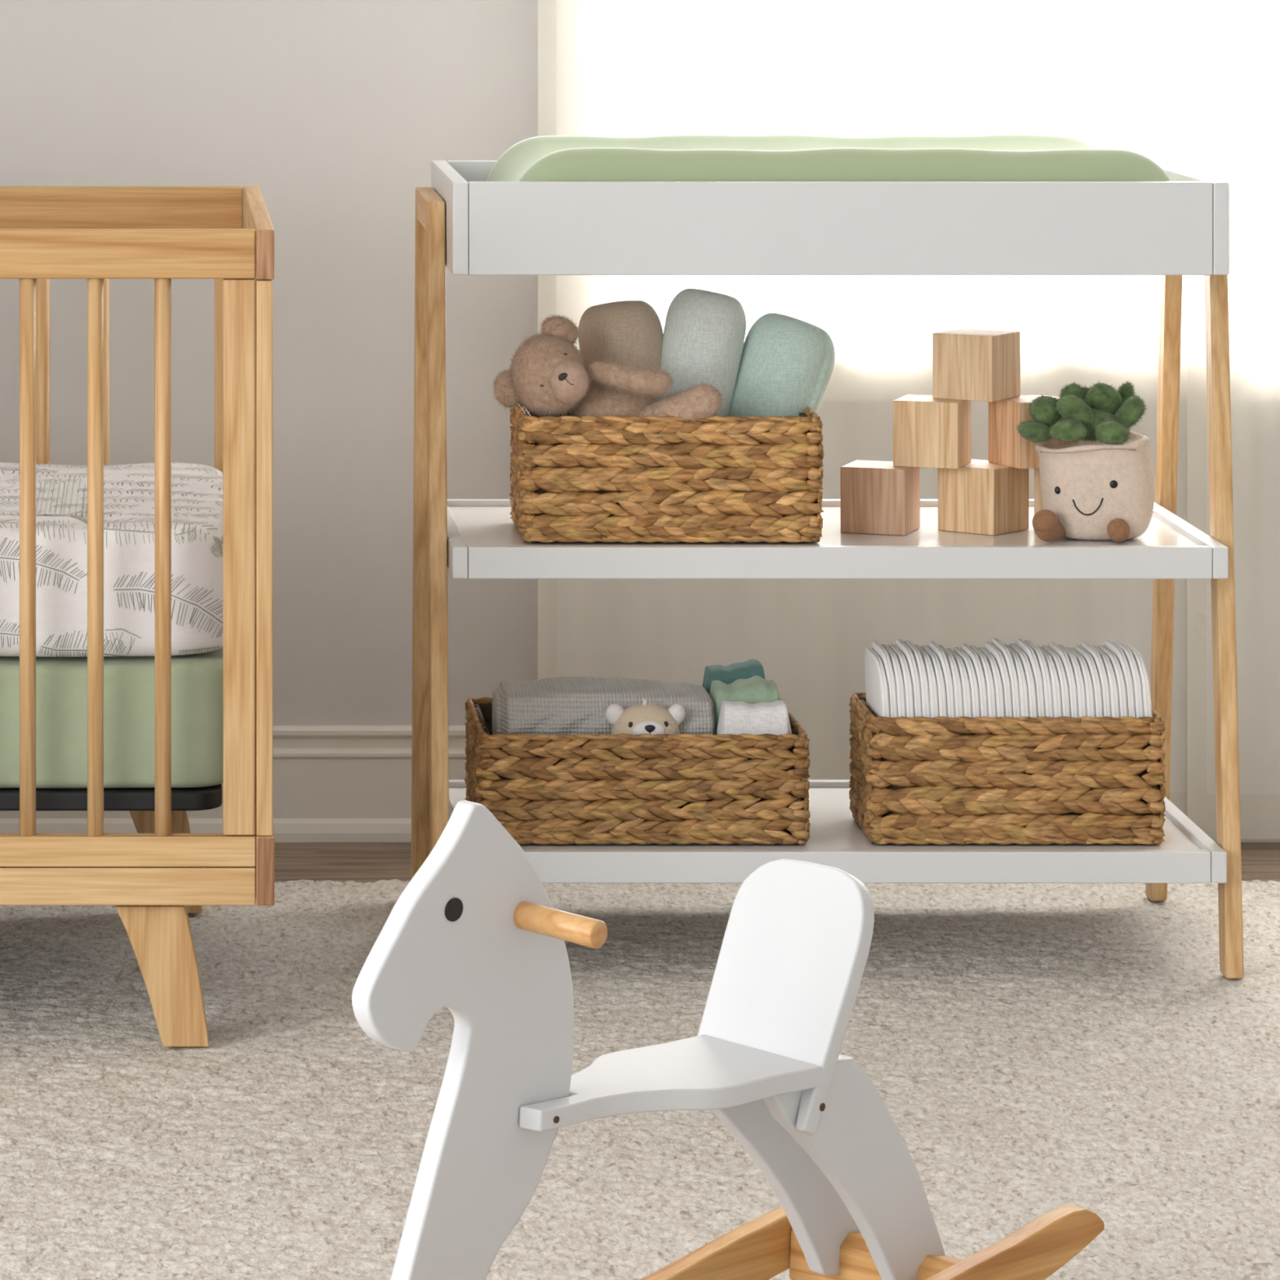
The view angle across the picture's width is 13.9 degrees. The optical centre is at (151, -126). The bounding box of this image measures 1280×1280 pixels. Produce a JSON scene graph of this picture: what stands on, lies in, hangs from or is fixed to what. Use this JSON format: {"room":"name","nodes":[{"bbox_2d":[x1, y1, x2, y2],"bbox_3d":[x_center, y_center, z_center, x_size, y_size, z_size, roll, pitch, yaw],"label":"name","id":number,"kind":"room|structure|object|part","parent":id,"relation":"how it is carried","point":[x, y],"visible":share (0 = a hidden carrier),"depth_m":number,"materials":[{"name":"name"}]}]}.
{"room":"children's room","nodes":[
{"label":"children's room","id":0,"kind":"room"},
{"bbox_2d":[0,0,537,724],"bbox_3d":[0.100,-0.029,6.970,5.800,2.612,0.160,0,0,0],"label":"wall","id":1,"kind":"structure","parent":0,"point":[337,111],"depth_m":6.89,"materials":[{"name":"grey paint"}]},
{"bbox_2d":[0,724,1279,842],"bbox_3d":[0.100,1.202,6.879,5.800,0.151,0.022,0,0,0],"label":"baseboard","id":2,"kind":"structure","parent":1,"relation":"attached to","point":[331,783],"depth_m":6.88,"materials":[{"name":"greige paint"}]},
{"bbox_2d":[537,0,1187,816],"bbox_3d":[0.972,0.103,6.820,0.932,2.316,0.013,0,0,0],"label":"sheer curtain","id":3,"kind":"object","parent":1,"relation":"attached to","point":[1111,74],"visible":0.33,"depth_m":6.82,"materials":[{"name":"white fabric"}]},
{"bbox_3d":[1.405,-1.060,6.814,1.890,0.020,0.020,0,0,0],"label":"curtain rod","id":4,"kind":"object","parent":1,"relation":"attached to","visible":0},
{"bbox_2d":[1186,0,1279,839],"bbox_3d":[1.777,0.103,6.807,0.846,2.316,0.014,0,0,0],"label":"sheer curtain","id":5,"kind":"object","parent":4,"relation":"hanging from","point":[1233,46],"visible":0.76,"depth_m":6.80,"materials":[{"name":"white fabric"}]},
{"bbox_2d":[274,842,1279,883],"bbox_3d":[0.100,1.307,2.425,5.800,0.060,9.250,0,0,0],"label":"floor","id":6,"kind":"structure","parent":0,"point":[362,862],"depth_m":6.74,"materials":[{"name":"brown wood"}]},
{"bbox_2d":[0,878,1279,1279],"bbox_3d":[0.300,1.275,4.433,4.103,0.019,4.268,0,0,0],"label":"rug","id":7,"kind":"object","parent":6,"relation":"on","point":[1033,1050],"visible":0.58,"depth_m":5.45,"materials":[{"name":"carpet"}]},
{"bbox_2d":[0,186,274,1046],"bbox_3d":[-0.551,0.824,5.992,1.367,0.883,0.789,0,0,0],"label":"crib","id":8,"kind":"object","parent":7,"relation":"on","point":[156,876],"visible":0.9,"depth_m":5.60,"materials":[{"name":"brown wood"}]},
{"bbox_2d":[0,647,222,788],"bbox_3d":[-0.556,0.924,5.979,1.292,0.140,0.657,0,0,0],"label":"mattress","id":9,"kind":"object","parent":8,"relation":"on","point":[197,679],"visible":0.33,"depth_m":5.65,"materials":[{"name":"green fabric"}]},
{"bbox_2d":[0,462,222,657],"bbox_3d":[-0.554,0.779,5.977,1.296,0.148,0.650,0,0,0],"label":"blanket","id":10,"kind":"object","parent":9,"relation":"on","point":[61,490],"visible":0.81,"depth_m":5.66,"materials":[{"name":"white fabric"}]},
{"bbox_3d":[-0.551,0.409,6.374,1.326,0.053,0.022,0,0,0],"label":"rail","id":11,"kind":"part","parent":8,"relation":"part of","materials":[{"name":"brown wood"}]},
{"bbox_3d":[-0.551,0.409,5.611,1.326,0.053,0.022,0,0,0],"label":"rail","id":12,"kind":"part","parent":8,"relation":"part of","materials":[{"name":"brown wood"}]},
{"bbox_3d":[-0.551,1.052,5.611,1.326,0.032,0.022,0,0,0],"label":"rail","id":13,"kind":"part","parent":8,"relation":"part of","materials":[{"name":"brown wood"}]},
{"bbox_3d":[-0.551,1.089,5.611,1.326,0.040,0.022,0,0,0],"label":"rail","id":14,"kind":"part","parent":8,"relation":"part of","materials":[{"name":"brown wood"}]},
{"bbox_3d":[0.011,1.189,5.638,0.101,0.152,0.045,0,0,0],"label":"leg","id":15,"kind":"part","parent":8,"relation":"part of","materials":[{"name":"brown wood"}]},
{"bbox_3d":[0.011,1.189,6.361,0.101,0.152,0.045,0,0,0],"label":"leg","id":16,"kind":"part","parent":8,"relation":"part of","materials":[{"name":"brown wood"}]},
{"bbox_3d":[0.122,0.409,5.992,0.020,0.054,0.787,0,0,0],"label":"rail","id":17,"kind":"part","parent":8,"relation":"part of","materials":[{"name":"brown wood"}]},
{"bbox_3d":[0.121,0.736,5.622,0.018,0.598,0.045,0,0,0],"label":"post","id":18,"kind":"part","parent":8,"relation":"part of","materials":[{"name":"brown wood"}]},
{"bbox_3d":[0.122,1.072,5.992,0.020,0.074,0.787,0,0,0],"label":"rail","id":19,"kind":"part","parent":8,"relation":"part of","materials":[{"name":"brown wood"}]},
{"bbox_2d":[351,800,1104,1279],"bbox_3d":[0.389,0.988,4.182,0.971,0.548,0.218,0,0,-44],"label":"rocking horse","id":20,"kind":"object","parent":7,"relation":"on","point":[476,933],"visible":1,"depth_m":4.19},
{"bbox_3d":[0.239,0.953,4.020,0.239,0.478,0.043,0,0,-44],"label":"head panel","id":21,"kind":"part","parent":20,"relation":"part of","materials":[{"name":"white paint"}]},
{"bbox_3d":[0.281,0.808,4.051,0.022,0.030,0.178,0,0,-44],"label":"handle","id":22,"kind":"part","parent":20,"relation":"part of","materials":[{"name":"brown wood"}]},
{"bbox_3d":[0.390,0.971,4.167,0.311,0.029,0.129,0,0,-44],"label":"seat","id":23,"kind":"part","parent":20,"relation":"part of","materials":[{"name":"white paint"}]},
{"bbox_3d":[0.526,1.082,4.362,0.024,0.231,0.256,0,0,43],"label":"hind leg","id":24,"kind":"part","parent":20,"relation":"part of","materials":[{"name":"white paint"}]},
{"bbox_3d":[0.521,0.922,4.297,0.100,0.204,0.140,0,0,-44],"label":"backrest","id":25,"kind":"part","parent":20,"relation":"part of","materials":[{"name":"white paint"}]},
{"bbox_3d":[0.583,1.086,4.303,0.024,0.231,0.256,0,0,43],"label":"hind leg","id":26,"kind":"part","parent":20,"relation":"part of","materials":[{"name":"white paint"}]},
{"bbox_2d":[410,160,1244,978],"bbox_3d":[0.786,0.808,6.191,0.930,0.914,0.513,0,0,0],"label":"table","id":27,"kind":"object","parent":7,"relation":"on","point":[466,223],"visible":0.74,"depth_m":5.94,"materials":[{"name":"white wood"}]},
{"bbox_3d":[0.331,0.823,6.375,0.021,0.884,0.145,0,0,0],"label":"leg","id":28,"kind":"part","parent":27,"relation":"part of","materials":[{"name":"brown wood"}]},
{"bbox_3d":[0.331,0.399,6.200,0.021,0.038,0.206,0,0,0],"label":"frame","id":29,"kind":"part","parent":27,"relation":"part of","materials":[{"name":"brown wood"}]},
{"bbox_3d":[0.331,0.823,6.029,0.021,0.884,0.137,0,0,0],"label":"leg","id":30,"kind":"part","parent":27,"relation":"part of","materials":[{"name":"brown wood"}]},
{"bbox_2d":[464,696,810,844],"bbox_3d":[0.570,1.059,6.157,0.391,0.129,0.287,0,0,0],"label":"woven basket","id":31,"kind":"object","parent":27,"relation":"on","point":[542,788],"visible":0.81,"depth_m":6.02,"materials":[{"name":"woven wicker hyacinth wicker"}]},
{"bbox_2d":[492,676,715,735],"bbox_3d":[0.535,1.034,6.152,0.261,0.160,0.159,0,0,0],"label":"knit blanket","id":32,"kind":"object","parent":31,"relation":"in","point":[571,705],"visible":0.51,"depth_m":6.09,"materials":[{"name":"grey fabric"}]},
{"bbox_2d":[605,697,684,735],"bbox_3d":[0.575,1.028,6.063,0.093,0.139,0.048,0,0,0],"label":"plush bear","id":33,"kind":"object","parent":31,"relation":"in","point":[641,718],"visible":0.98,"depth_m":6.05},
{"bbox_2d":[702,659,764,693],"bbox_3d":[0.696,1.029,6.226,0.076,0.176,0.072,0,0,0],"label":"washcloth","id":34,"kind":"object","parent":31,"relation":"in","point":[728,674],"visible":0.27,"depth_m":6.20,"materials":[{"name":"teal fabric"}]},
{"bbox_2d":[709,675,779,735],"bbox_3d":[0.699,1.032,6.143,0.084,0.169,0.084,0,0,0],"label":"washcloth","id":35,"kind":"object","parent":31,"relation":"in","point":[755,689],"visible":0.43,"depth_m":6.11,"materials":[{"name":"green fabric"}]},
{"bbox_2d":[716,700,791,735],"bbox_3d":[0.702,1.041,6.071,0.084,0.152,0.049,0,0,0],"label":"washcloth","id":36,"kind":"object","parent":31,"relation":"in","point":[735,717],"visible":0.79,"depth_m":6.05,"materials":[{"name":"white fabric"}]},
{"bbox_2d":[509,402,823,542],"bbox_3d":[0.603,0.700,6.124,0.357,0.148,0.221,0,0,0],"label":"woven basket","id":37,"kind":"object","parent":27,"relation":"on","point":[587,478],"visible":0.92,"depth_m":6.02,"materials":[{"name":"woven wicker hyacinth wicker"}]},
{"bbox_2d":[491,313,724,424],"bbox_3d":[0.529,0.590,6.050,0.260,0.150,0.117,0,0,0],"label":"teddy bear","id":38,"kind":"object","parent":37,"relation":"on","point":[548,374],"visible":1,"depth_m":6.02},
{"bbox_3d":[0.553,0.583,6.027,0.096,0.036,0.043,0,0,0],"label":"arm","id":39,"kind":"part","parent":38,"relation":"part of","materials":[{"name":"brown fur"}]},
{"bbox_3d":[0.608,0.625,6.042,0.105,0.068,0.043,0,0,20],"label":"leg","id":40,"kind":"part","parent":38,"relation":"part of","materials":[{"name":"brown fur"}]},
{"bbox_2d":[577,300,662,401],"bbox_3d":[0.560,0.618,6.159,0.110,0.227,0.084,0,0,0],"label":"rolled blanket","id":41,"kind":"object","parent":37,"relation":"in","point":[626,331],"visible":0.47,"depth_m":6.13,"materials":[{"name":"beige fabric"}]},
{"bbox_2d":[657,288,746,417],"bbox_3d":[0.645,0.611,6.151,0.114,0.242,0.083,0,0,0],"label":"rolled blanket","id":42,"kind":"object","parent":37,"relation":"in","point":[704,335],"visible":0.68,"depth_m":6.12,"materials":[{"name":"grey fabric"}]},
{"bbox_2d":[728,312,835,417],"bbox_3d":[0.740,0.630,6.161,0.137,0.221,0.095,0,0,0],"label":"rolled blanket","id":43,"kind":"object","parent":37,"relation":"in","point":[787,362],"visible":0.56,"depth_m":6.12,"materials":[{"name":"teal fabric"}]},
{"bbox_2d":[448,506,1199,547],"bbox_3d":[0.786,0.780,6.170,0.850,0.010,0.428,0,0,0],"label":"shelf","id":44,"kind":"object","parent":27,"relation":"attached to","point":[468,526],"depth_m":6.07,"materials":[{"name":"white wood"}]},
{"bbox_2d":[448,787,1201,849],"bbox_3d":[0.786,1.129,6.186,0.850,0.010,0.445,0,0,0],"label":"shelf","id":45,"kind":"object","parent":27,"relation":"attached to","point":[833,826],"depth_m":6.04,"materials":[{"name":"white wood"}]},
{"bbox_2d":[486,133,1172,181],"bbox_3d":[0.795,0.378,6.165,0.798,0.126,0.415,0,0,0],"label":"changing pad","id":46,"kind":"object","parent":27,"relation":"on","point":[682,157],"visible":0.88,"depth_m":5.98,"materials":[{"name":"green fabric"}]},
{"bbox_2d":[431,160,1229,275],"bbox_3d":[0.786,0.404,6.162,0.886,0.106,0.455,0,0,0],"label":"tray","id":47,"kind":"object","parent":27,"relation":"on","point":[1180,226],"depth_m":5.94,"materials":[{"name":"white paint"}]},
{"bbox_2d":[840,459,919,535],"bbox_3d":[0.861,0.736,6.150,0.078,0.078,0.078,0,0,21],"label":"wooden block","id":48,"kind":"object","parent":27,"relation":"on","point":[877,497],"visible":1,"depth_m":6.12,"materials":[{"name":"brown wood"}]},
{"bbox_2d":[937,458,1028,535],"bbox_3d":[0.983,0.736,6.155,0.078,0.078,0.078,0,0,41],"label":"wooden block","id":49,"kind":"object","parent":27,"relation":"on","point":[980,496],"visible":0.98,"depth_m":6.13,"materials":[{"name":"brown wood"}]},
{"bbox_2d":[893,394,971,468],"bbox_3d":[0.922,0.659,6.154,0.078,0.078,0.078,0,0,20],"label":"wooden block","id":50,"kind":"object","parent":49,"relation":"on","point":[929,432],"visible":1,"depth_m":6.12,"materials":[{"name":"brown wood"}]},
{"bbox_2d":[933,328,1020,401],"bbox_3d":[0.977,0.581,6.166,0.078,0.078,0.078,0,0,34],"label":"wooden block","id":51,"kind":"object","parent":50,"relation":"on","point":[981,365],"visible":1,"depth_m":6.14,"materials":[{"name":"beige wood"}]},
{"bbox_2d":[988,394,1077,468],"bbox_3d":[1.041,0.659,6.153,0.078,0.078,0.078,0,0,-18],"label":"wooden block","id":52,"kind":"object","parent":49,"relation":"on","point":[1006,447],"visible":0.49,"depth_m":6.12,"materials":[{"name":"brown wood"}]},
{"bbox_2d":[848,692,1165,844],"bbox_3d":[1.002,1.049,6.112,0.350,0.149,0.197,0,0,0],"label":"woven basket","id":53,"kind":"object","parent":27,"relation":"on","point":[918,780],"visible":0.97,"depth_m":6.02,"materials":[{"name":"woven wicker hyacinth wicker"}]},
{"bbox_2d":[864,647,889,717],"bbox_3d":[0.851,1.014,6.105,0.019,0.206,0.137,0,0,0],"label":"diaper","id":54,"kind":"object","parent":53,"relation":"in","point":[876,682],"visible":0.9,"depth_m":6.07,"materials":[{"name":"white"}]},
{"bbox_2d":[871,640,897,717],"bbox_3d":[0.860,1.011,6.108,0.020,0.213,0.137,0,0,0],"label":"diaper","id":55,"kind":"object","parent":53,"relation":"in","point":[881,651],"visible":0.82,"depth_m":6.04,"materials":[{"name":"white"}]},
{"bbox_2d":[880,643,906,716],"bbox_3d":[0.870,1.012,6.106,0.020,0.210,0.137,0,0,0],"label":"diaper","id":56,"kind":"object","parent":53,"relation":"in","point":[900,699],"visible":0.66,"depth_m":6.04,"materials":[{"name":"white"}]},
{"bbox_2d":[888,644,914,717],"bbox_3d":[0.880,1.013,6.106,0.020,0.209,0.137,0,0,0],"label":"diaper","id":57,"kind":"object","parent":53,"relation":"in","point":[908,686],"visible":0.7,"depth_m":6.04,"materials":[{"name":"white"}]},
{"bbox_2d":[895,639,922,717],"bbox_3d":[0.889,1.010,6.108,0.021,0.214,0.137,0,0,0],"label":"diaper","id":58,"kind":"object","parent":53,"relation":"in","point":[900,645],"visible":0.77,"depth_m":6.04,"materials":[{"name":"white"}]},
{"bbox_2d":[903,640,930,717],"bbox_3d":[0.898,1.011,6.108,0.020,0.213,0.137,0,0,0],"label":"diaper","id":59,"kind":"object","parent":53,"relation":"in","point":[924,687],"visible":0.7,"depth_m":6.04,"materials":[{"name":"white"}]},
{"bbox_2d":[914,644,938,717],"bbox_3d":[0.908,1.013,6.106,0.020,0.209,0.137,0,0,0],"label":"diaper","id":60,"kind":"object","parent":53,"relation":"in","point":[933,695],"visible":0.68,"depth_m":6.04,"materials":[{"name":"white"}]},
{"bbox_2d":[920,644,946,716],"bbox_3d":[0.918,1.013,6.106,0.020,0.208,0.137,0,0,0],"label":"diaper","id":61,"kind":"object","parent":53,"relation":"in","point":[941,691],"visible":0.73,"depth_m":6.04,"materials":[{"name":"white"}]},
{"bbox_2d":[927,640,955,717],"bbox_3d":[0.927,1.011,6.108,0.021,0.213,0.137,0,0,0],"label":"diaper","id":62,"kind":"object","parent":53,"relation":"in","point":[942,658],"visible":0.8,"depth_m":6.04,"materials":[{"name":"white"}]},
{"bbox_2d":[938,644,964,717],"bbox_3d":[0.937,1.013,6.106,0.020,0.208,0.137,0,0,0],"label":"diaper","id":63,"kind":"object","parent":53,"relation":"in","point":[957,692],"visible":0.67,"depth_m":6.04,"materials":[{"name":"white"}]},
{"bbox_2d":[946,648,972,717],"bbox_3d":[0.947,1.015,6.104,0.020,0.205,0.137,0,0,0],"label":"diaper","id":64,"kind":"object","parent":53,"relation":"in","point":[966,700],"visible":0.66,"depth_m":6.04,"materials":[{"name":"white"}]},
{"bbox_2d":[953,646,980,717],"bbox_3d":[0.956,1.014,6.105,0.020,0.206,0.137,0,0,0],"label":"diaper","id":65,"kind":"object","parent":53,"relation":"in","point":[971,672],"visible":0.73,"depth_m":6.04,"materials":[{"name":"white"}]},
{"bbox_2d":[960,643,988,716],"bbox_3d":[0.965,1.012,6.106,0.020,0.210,0.137,0,0,0],"label":"diaper","id":66,"kind":"object","parent":53,"relation":"in","point":[975,661],"visible":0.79,"depth_m":6.04,"materials":[{"name":"white"}]},
{"bbox_2d":[969,645,996,717],"bbox_3d":[0.975,1.014,6.106,0.020,0.208,0.137,0,0,0],"label":"diaper","id":67,"kind":"object","parent":53,"relation":"in","point":[991,700],"visible":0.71,"depth_m":6.04,"materials":[{"name":"white"}]},
{"bbox_2d":[977,646,1004,718],"bbox_3d":[0.985,1.014,6.105,0.020,0.206,0.137,0,0,0],"label":"diaper","id":68,"kind":"object","parent":53,"relation":"in","point":[999,698],"visible":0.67,"depth_m":6.04,"materials":[{"name":"white"}]},
{"bbox_2d":[983,641,1013,717],"bbox_3d":[0.994,1.011,6.107,0.021,0.212,0.137,0,0,0],"label":"diaper","id":69,"kind":"object","parent":53,"relation":"in","point":[988,646],"visible":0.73,"depth_m":6.04,"materials":[{"name":"white"}]},
{"bbox_2d":[991,638,1020,717],"bbox_3d":[1.003,1.010,6.109,0.022,0.216,0.137,0,0,0],"label":"diaper","id":70,"kind":"object","parent":53,"relation":"in","point":[1006,653],"visible":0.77,"depth_m":6.04,"materials":[{"name":"white"}]},
{"bbox_2d":[1004,644,1029,716],"bbox_3d":[1.013,1.013,6.106,0.021,0.209,0.137,0,0,0],"label":"diaper","id":71,"kind":"object","parent":53,"relation":"in","point":[1023,690],"visible":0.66,"depth_m":6.04,"materials":[{"name":"white"}]},
{"bbox_2d":[1008,643,1037,717],"bbox_3d":[1.022,1.012,6.106,0.021,0.210,0.137,0,0,0],"label":"diaper","id":72,"kind":"object","parent":53,"relation":"in","point":[1027,668],"visible":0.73,"depth_m":6.04,"materials":[{"name":"white"}]},
{"bbox_2d":[1015,638,1045,716],"bbox_3d":[1.031,1.010,6.109,0.022,0.215,0.137,0,0,0],"label":"diaper","id":73,"kind":"object","parent":53,"relation":"in","point":[1029,652],"visible":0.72,"depth_m":6.04,"materials":[{"name":"white"}]},
{"bbox_2d":[1023,640,1053,717],"bbox_3d":[1.041,1.010,6.108,0.022,0.214,0.137,0,0,0],"label":"diaper","id":74,"kind":"object","parent":53,"relation":"in","point":[1048,704],"visible":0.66,"depth_m":6.04,"materials":[{"name":"white"}]},
{"bbox_2d":[1036,644,1062,717],"bbox_3d":[1.051,1.013,6.106,0.021,0.208,0.137,0,0,0],"label":"diaper","id":75,"kind":"object","parent":53,"relation":"in","point":[1055,688],"visible":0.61,"depth_m":6.04,"materials":[{"name":"white"}]},
{"bbox_2d":[1041,644,1070,717],"bbox_3d":[1.061,1.013,6.106,0.021,0.208,0.137,0,0,0],"label":"diaper","id":76,"kind":"object","parent":53,"relation":"in","point":[1062,677],"visible":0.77,"depth_m":6.04,"materials":[{"name":"white"}]},
{"bbox_2d":[1048,641,1078,717],"bbox_3d":[1.070,1.012,6.107,0.022,0.212,0.137,0,0,0],"label":"diaper","id":77,"kind":"object","parent":53,"relation":"in","point":[1064,659],"visible":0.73,"depth_m":6.04,"materials":[{"name":"white fabric"}]},
{"bbox_2d":[1057,644,1086,717],"bbox_3d":[1.079,1.013,6.106,0.021,0.209,0.137,0,0,0],"label":"diaper","id":78,"kind":"object","parent":53,"relation":"in","point":[1081,696],"visible":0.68,"depth_m":6.04,"materials":[{"name":"white"}]},
{"bbox_2d":[1066,647,1095,717],"bbox_3d":[1.089,1.014,6.105,0.021,0.206,0.137,0,0,0],"label":"diaper","id":79,"kind":"object","parent":53,"relation":"in","point":[1089,692],"visible":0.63,"depth_m":6.04,"materials":[{"name":"white"}]},
{"bbox_2d":[1072,644,1103,717],"bbox_3d":[1.099,1.013,6.106,0.022,0.208,0.137,0,0,0],"label":"diaper","id":80,"kind":"object","parent":53,"relation":"in","point":[1091,666],"visible":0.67,"depth_m":6.04,"materials":[{"name":"white"}]},
{"bbox_2d":[1080,641,1111,716],"bbox_3d":[1.108,1.012,6.107,0.022,0.212,0.137,0,0,0],"label":"diaper","id":81,"kind":"object","parent":53,"relation":"in","point":[1099,663],"visible":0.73,"depth_m":6.04,"materials":[{"name":"white"}]},
{"bbox_2d":[1091,645,1119,718],"bbox_3d":[1.118,1.014,6.106,0.022,0.207,0.137,0,0,0],"label":"diaper","id":82,"kind":"object","parent":53,"relation":"in","point":[1113,692],"visible":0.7,"depth_m":6.04,"materials":[{"name":"white"}]},
{"bbox_2d":[1097,644,1128,716],"bbox_3d":[1.127,1.013,6.106,0.022,0.208,0.137,0,0,0],"label":"diaper","id":83,"kind":"object","parent":53,"relation":"in","point":[1118,673],"visible":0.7,"depth_m":6.04,"materials":[{"name":"white"}]},
{"bbox_2d":[1103,640,1135,717],"bbox_3d":[1.136,1.010,6.108,0.023,0.214,0.137,0,0,0],"label":"diaper","id":84,"kind":"object","parent":53,"relation":"in","point":[1118,652],"visible":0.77,"depth_m":6.04,"materials":[{"name":"white"}]},
{"bbox_2d":[1111,640,1143,718],"bbox_3d":[1.146,1.010,6.108,0.023,0.214,0.137,0,0,0],"label":"diaper","id":85,"kind":"object","parent":53,"relation":"in","point":[1135,677],"visible":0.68,"depth_m":6.04,"materials":[{"name":"white"}]},
{"bbox_2d":[1122,642,1152,716],"bbox_3d":[1.155,1.012,6.107,0.022,0.211,0.137,0,0,0],"label":"diaper","id":86,"kind":"object","parent":53,"relation":"in","point":[1146,695],"visible":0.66,"depth_m":6.04,"materials":[{"name":"white"}]},
{"bbox_2d":[1034,467,1044,515],"bbox_3d":[1.096,0.736,6.173,0.078,0.078,0.078,0,0,30],"label":"wooden block","id":87,"kind":"object","parent":27,"relation":"on","point":[1038,505],"visible":0.11,"depth_m":6.16,"materials":[{"name":"brown wood"}]},
{"bbox_2d":[1016,380,1156,542],"bbox_3d":[1.090,0.685,6.081,0.161,0.179,0.129,0,0,0],"label":"plush","id":88,"kind":"object","parent":27,"relation":"on","point":[1101,486],"visible":1,"depth_m":6.04,"materials":[{"name":"beige fabric"}]},
{"bbox_2d":[1034,431,1156,541],"bbox_3d":[1.102,0.715,6.085,0.135,0.120,0.109,0,0,0],"label":"pot","id":89,"kind":"object","parent":88,"relation":"attached to","point":[1101,486],"depth_m":6.03,"materials":[{"name":"beige fabric"}]},
{"bbox_3d":[1.240,0.823,6.375,0.021,0.884,0.145,0,0,0],"label":"leg","id":90,"kind":"part","parent":27,"relation":"part of","materials":[{"name":"brown wood"}]},
{"bbox_3d":[1.240,0.823,6.029,0.021,0.884,0.137,0,0,0],"label":"leg","id":91,"kind":"part","parent":27,"relation":"part of","materials":[{"name":"brown wood"}]}
]}

